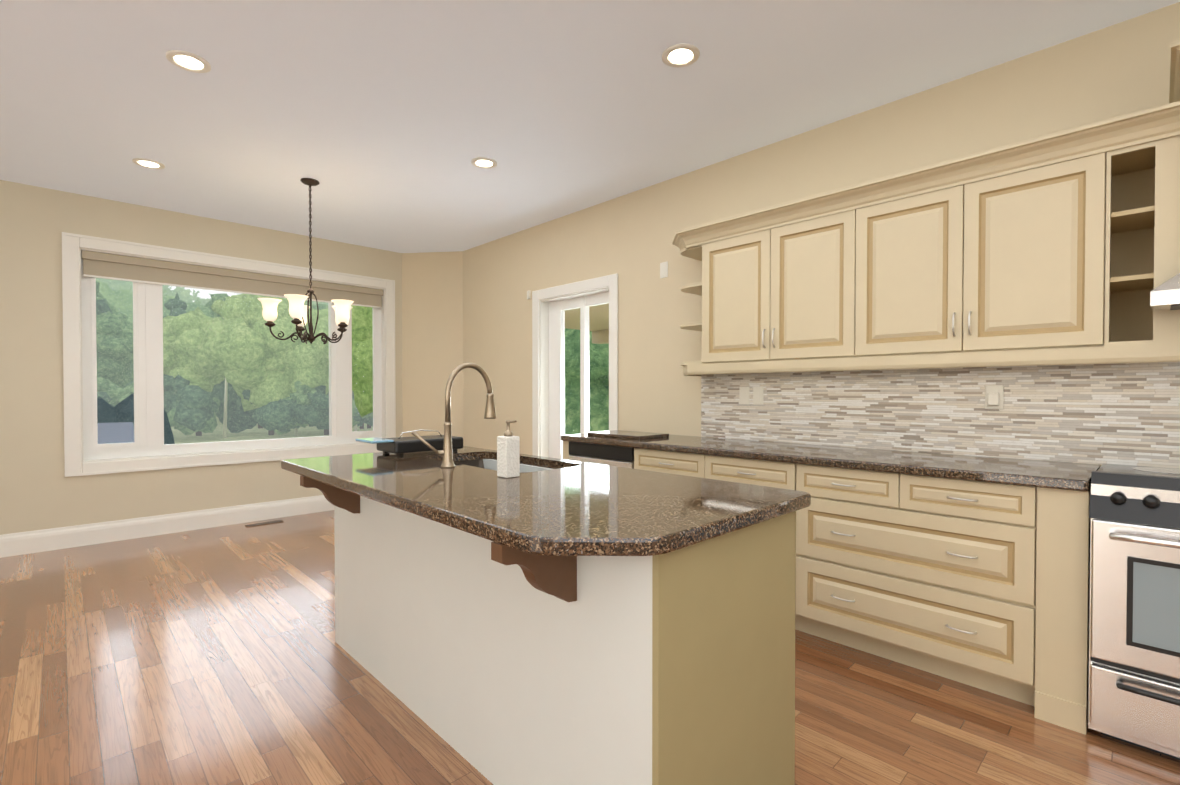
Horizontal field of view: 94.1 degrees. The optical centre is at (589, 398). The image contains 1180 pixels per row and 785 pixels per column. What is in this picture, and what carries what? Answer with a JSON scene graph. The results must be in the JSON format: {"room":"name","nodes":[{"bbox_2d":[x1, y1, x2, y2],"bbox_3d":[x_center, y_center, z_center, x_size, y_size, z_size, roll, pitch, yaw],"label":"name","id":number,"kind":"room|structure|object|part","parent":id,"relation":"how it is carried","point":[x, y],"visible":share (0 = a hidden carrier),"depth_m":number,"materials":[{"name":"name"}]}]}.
{"room":"kitchen","nodes":[
{"label":"kitchen","id":0,"kind":"room"},
{"bbox_2d":[0,510,1179,784],"bbox_3d":[-1.181,1.278,1.035,7.200,0.120,9.240,-1,1,-44],"label":"floor","id":1,"kind":"structure","parent":0,"point":[212,656],"depth_m":2.20,"materials":[{"name":"brown wood"}]},
{"bbox_2d":[245,520,283,526],"bbox_3d":[-3.035,1.161,5.125,0.300,0.006,0.100,-1,1,-44],"label":"floor vent","id":2,"kind":"object","parent":1,"relation":"in","point":[264,523],"visible":1,"depth_m":5.12,"materials":[{"name":"metal"}]},
{"bbox_2d":[281,467,795,784],"bbox_3d":[-0.387,0.766,2.130,0.923,0.874,2.030,-1,1,-44],"label":"kitchen island","id":3,"kind":"object","parent":1,"relation":"on","point":[540,620],"depth_m":1.55,"materials":[{"name":"wood"}]},
{"bbox_2d":[281,446,810,578],"bbox_3d":[-0.367,0.308,2.136,0.970,0.041,2.090,-1,1,-44],"label":"island countertop","id":4,"kind":"structure","parent":3,"relation":"on","point":[608,520],"depth_m":1.60,"materials":[{"name":"brown stone"}]},
{"bbox_2d":[355,430,462,455],"bbox_3d":[-0.924,0.219,2.834,0.490,0.118,0.230,-1,1,-44],"label":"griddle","id":5,"kind":"object","parent":4,"relation":"on","point":[400,446],"visible":0.98,"depth_m":2.75,"materials":[{"name":"black metal"}]},
{"bbox_2d":[409,363,495,466],"bbox_3d":[-0.581,0.064,2.380,0.350,0.441,0.142,-1,1,-44],"label":"faucet","id":6,"kind":"object","parent":4,"relation":"on","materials":[{"name":"silver metal"}]},
{"bbox_2d":[457,455,548,470],"bbox_3d":[-0.420,0.411,2.524,0.404,0.202,0.804,-1,1,-44],"label":"sink","id":7,"kind":"object","parent":4,"relation":"in","point":[481,460],"depth_m":2.86,"materials":[{"name":"silver metal"}]},
{"bbox_2d":[497,420,519,477],"bbox_3d":[-0.302,0.184,2.047,0.066,0.208,0.062,-1,1,-44],"label":"soap dispenser","id":8,"kind":"object","parent":4,"relation":"on","point":[508,454],"visible":1,"depth_m":2.02,"materials":[{"name":"white ceramic"}]},
{"bbox_2d":[563,441,628,467],"bbox_3d":[0.255,0.741,3.986,0.618,0.876,0.683,-1,1,-44],"label":"base cabinet","id":9,"kind":"object","parent":1,"relation":"on","point":[612,455],"depth_m":3.76,"materials":[{"name":"wood"}]},
{"bbox_2d":[569,441,633,468],"bbox_3d":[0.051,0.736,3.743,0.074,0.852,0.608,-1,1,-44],"label":"dishwasher","id":10,"kind":"object","parent":9,"relation":"in","point":[597,452],"depth_m":3.71,"materials":[{"name":"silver metal"}]},
{"bbox_2d":[629,449,788,488],"bbox_3d":[0.868,0.750,3.352,0.618,0.876,1.081,-1,1,-44],"label":"base cabinet","id":11,"kind":"object","parent":1,"relation":"on","point":[774,474],"depth_m":3.10,"materials":[{"name":"wood"}]},
{"bbox_2d":[789,465,1028,704],"bbox_3d":[1.571,0.759,2.625,0.618,0.876,0.942,-1,1,-44],"label":"base cabinet","id":12,"kind":"object","parent":1,"relation":"on","point":[970,570],"depth_m":2.36,"materials":[{"name":"wood"}]},
{"bbox_2d":[561,433,1100,492],"bbox_3d":[1.003,0.294,3.193,0.636,0.040,2.854,-1,1,-44],"label":"countertop","id":13,"kind":"structure","parent":12,"relation":"on","point":[1075,477],"depth_m":2.59,"materials":[{"name":"brown stone"}]},
{"bbox_2d":[587,430,668,438],"bbox_3d":[0.268,0.253,3.925,0.320,0.021,0.500,-1,1,-44],"label":"cutting board","id":14,"kind":"object","parent":13,"relation":"on","point":[629,434],"visible":0.98,"depth_m":3.84,"materials":[{"name":"stone"}]},
{"bbox_2d":[1029,485,1090,734],"bbox_3d":[1.950,0.764,2.233,0.618,0.876,0.148,-1,1,-44],"label":"base cabinet","id":15,"kind":"object","parent":1,"relation":"on","point":[1059,520],"depth_m":2.02,"materials":[{"name":"wood"}]},
{"bbox_2d":[1088,463,1179,759],"bbox_3d":[2.223,0.736,1.859,0.709,0.942,0.761,-1,1,-44],"label":"range","id":16,"kind":"object","parent":1,"relation":"on","point":[1134,651],"visible":1,"depth_m":1.85,"materials":[{"name":"silver metal"}]},
{"bbox_2d":[0,2,1179,534],"bbox_3d":[-1.181,-0.182,1.016,7.200,2.800,9.240,-1,1,-44],"label":"wall","id":17,"kind":"structure","parent":0,"point":[454,310],"depth_m":4.24,"materials":[{"name":"paint"}]},
{"bbox_2d":[0,495,333,557],"bbox_3d":[-1.181,1.133,1.033,6.800,0.168,8.840,-1,1,-44],"label":"baseboard","id":18,"kind":"structure","parent":17,"relation":"attached to","point":[22,543],"depth_m":4.69,"materials":[{"name":"white wood"}]},
{"bbox_2d":[62,232,395,476],"bbox_3d":[-3.215,-0.358,5.294,2.687,1.912,0.198,-1,1,-44],"label":"window","id":19,"kind":"structure","parent":17,"relation":"in","point":[86,453],"depth_m":4.77,"materials":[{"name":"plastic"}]},
{"bbox_2d":[81,250,382,307],"bbox_3d":[-3.199,-1.100,5.268,2.459,0.204,0.055,-1,1,-44],"label":"window blind","id":20,"kind":"object","parent":19,"relation":"attached to","point":[121,267],"visible":0.95,"depth_m":5.02,"materials":[{"name":"fabric"}]},
{"bbox_3d":[-3.249,-0.374,5.329,2.351,1.542,0.004,-1,1,-44],"label":"glass","id":21,"kind":"part","parent":19,"relation":"part of","materials":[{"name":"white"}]},
{"bbox_2d":[527,290,530,298],"bbox_3d":[-0.587,-0.998,5.266,0.022,0.080,0.040,-1,1,-44],"label":"switch","id":22,"kind":"object","parent":17,"relation":"attached to","point":[528,294],"visible":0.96,"depth_m":5.25,"materials":[{"name":"white plastic"}]},
{"bbox_2d":[532,273,617,456],"bbox_3d":[-0.092,0.074,4.906,0.210,2.185,1.105,-1,1,-44],"label":"door frame","id":23,"kind":"structure","parent":17,"relation":"attached to","point":[540,377],"depth_m":5.16,"materials":[{"name":"white wood"}]},
{"bbox_2d":[549,292,608,458],"bbox_3d":[-0.067,0.116,4.931,0.060,2.059,0.895,-1,1,-44],"label":"patio door","id":24,"kind":"structure","parent":17,"relation":"in","point":[557,309],"depth_m":5.12,"materials":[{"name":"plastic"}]},
{"bbox_3d":[-0.031,0.057,4.901,0.006,1.760,0.642,-1,1,-44],"label":"glass","id":25,"kind":"part","parent":24,"relation":"part of","materials":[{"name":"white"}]},
{"bbox_2d":[660,261,667,277],"bbox_3d":[0.551,-0.963,4.099,0.008,0.115,0.072,-1,1,-44],"label":"wall outlet","id":26,"kind":"object","parent":17,"relation":"attached to","point":[663,269],"visible":1,"depth_m":4.10,"materials":[{"name":"white plastic"}]},
{"bbox_2d":[696,189,875,368],"bbox_3d":[1.146,-0.640,3.240,0.348,0.846,0.928,-1,1,-44],"label":"upper cabinet","id":27,"kind":"object","parent":17,"relation":"attached to","point":[775,288],"depth_m":3.08,"materials":[{"name":"wood"}]},
{"bbox_2d":[701,362,1179,468],"bbox_3d":[2.107,0.038,2.500,0.012,0.488,3.800,-1,1,-44],"label":"tile backsplash","id":28,"kind":"structure","parent":17,"relation":"attached to","point":[1120,413],"depth_m":2.72,"materials":[{"name":"tile"}]},
{"bbox_2d":[739,387,748,404],"bbox_3d":[1.015,-0.021,3.613,0.009,0.115,0.072,-1,1,-44],"label":"outlet","id":29,"kind":"object","parent":28,"relation":"attached to","point":[743,391],"depth_m":3.61,"materials":[{"name":"beige plastic"}]},
{"bbox_2d":[753,387,763,404],"bbox_3d":[1.084,-0.020,3.542,0.009,0.115,0.072,-1,1,-44],"label":"outlet","id":30,"kind":"object","parent":28,"relation":"attached to","point":[758,392],"depth_m":3.54,"materials":[{"name":"beige plastic"}]},
{"bbox_2d":[985,385,1003,408],"bbox_3d":[1.939,-0.009,2.640,0.033,0.115,0.072,-1,1,-44],"label":"outlet","id":31,"kind":"object","parent":28,"relation":"attached to","point":[994,396],"depth_m":2.64,"materials":[{"name":"beige plastic"}]},
{"bbox_2d":[852,121,1119,364],"bbox_3d":[1.796,-0.631,2.569,0.348,0.846,0.940,-1,1,-44],"label":"upper cabinet","id":32,"kind":"object","parent":17,"relation":"attached to","point":[1061,248],"depth_m":2.37,"materials":[{"name":"wood"}]},
{"bbox_2d":[1150,273,1179,310],"bbox_3d":[2.469,-0.404,1.752,0.517,0.170,0.950,-1,1,-44],"label":"range hood","id":33,"kind":"object","parent":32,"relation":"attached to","point":[1165,295],"visible":1,"depth_m":1.89,"materials":[{"name":"silver metal"}]},
{"bbox_2d":[0,0,1179,252],"bbox_3d":[-1.181,-1.642,0.997,7.200,0.120,9.240,-1,1,-44],"label":"ceiling","id":34,"kind":"structure","parent":0,"point":[384,122],"depth_m":2.88,"materials":[{"name":"paint"}]},
{"bbox_2d":[132,158,164,168],"bbox_3d":[-3.030,-1.613,3.773,0.175,0.010,0.175,0,1,1],"label":"recessed light","id":35,"kind":"object","parent":34,"relation":"in","point":[147,163],"depth_m":3.77,"materials":[{"name":"beige"}]},
{"bbox_2d":[166,50,210,72],"bbox_3d":[-1.904,-1.598,2.608,0.175,0.010,0.175,0,1,1],"label":"recessed light","id":36,"kind":"object","parent":34,"relation":"in","point":[185,60],"depth_m":2.60,"materials":[{"name":"beige"}]},
{"bbox_2d":[258,178,353,343],"bbox_3d":[-2.100,-1.015,4.115,0.660,1.214,0.635,-1,1,-44],"label":"chandelier","id":37,"kind":"object","parent":34,"relation":"hanging from","point":[299,311],"visible":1,"depth_m":4.02,"materials":[{"name":"brown metal"}]},
{"bbox_2d":[471,157,496,168],"bbox_3d":[-0.724,-1.613,3.762,0.175,0.010,0.175,0,1,1],"label":"recessed light","id":38,"kind":"object","parent":34,"relation":"in","point":[480,162],"depth_m":3.75,"materials":[{"name":"beige"}]},
{"bbox_2d":[662,43,699,66],"bbox_3d":[0.422,-1.598,2.561,0.175,0.010,0.175,0,1,1],"label":"recessed light","id":39,"kind":"object","parent":34,"relation":"in","point":[681,55],"depth_m":2.55,"materials":[{"name":"beige"}]},
{"label":"outside","id":40,"kind":"structure","parent":0,"visible":0},
{"bbox_2d":[171,416,372,443],"bbox_3d":[-48.704,3.723,50.238,400.000,0.300,300.000,-1,1,-44],"label":"ground","id":41,"kind":"structure","parent":40,"point":[230,435],"depth_m":54.43,"materials":[{"name":"green plant"}]},
{"bbox_2d":[97,422,133,443],"bbox_3d":[-9.372,2.264,5.134,7.900,3.800,2.700,-1,1,-44],"label":"roof","id":42,"kind":"structure","parent":41,"relation":"on","point":[114,432],"depth_m":7.60,"materials":[{"name":"grey"}]},
{"bbox_2d":[96,278,608,443],"bbox_3d":[-10.797,-22.651,67.178,299.948,54.000,163.076,0,1,-9],"label":"trees","id":43,"kind":"object","parent":41,"relation":"on","point":[186,333],"depth_m":49.15,"materials":[{"name":"green plant"}]},
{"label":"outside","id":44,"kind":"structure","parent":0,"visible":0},
{"bbox_2d":[565,304,608,343],"bbox_3d":[0.839,0.049,6.282,2.980,2.600,6.000,-1,1,-44],"label":"porch","id":45,"kind":"object","parent":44,"point":[598,324],"depth_m":7.73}
]}

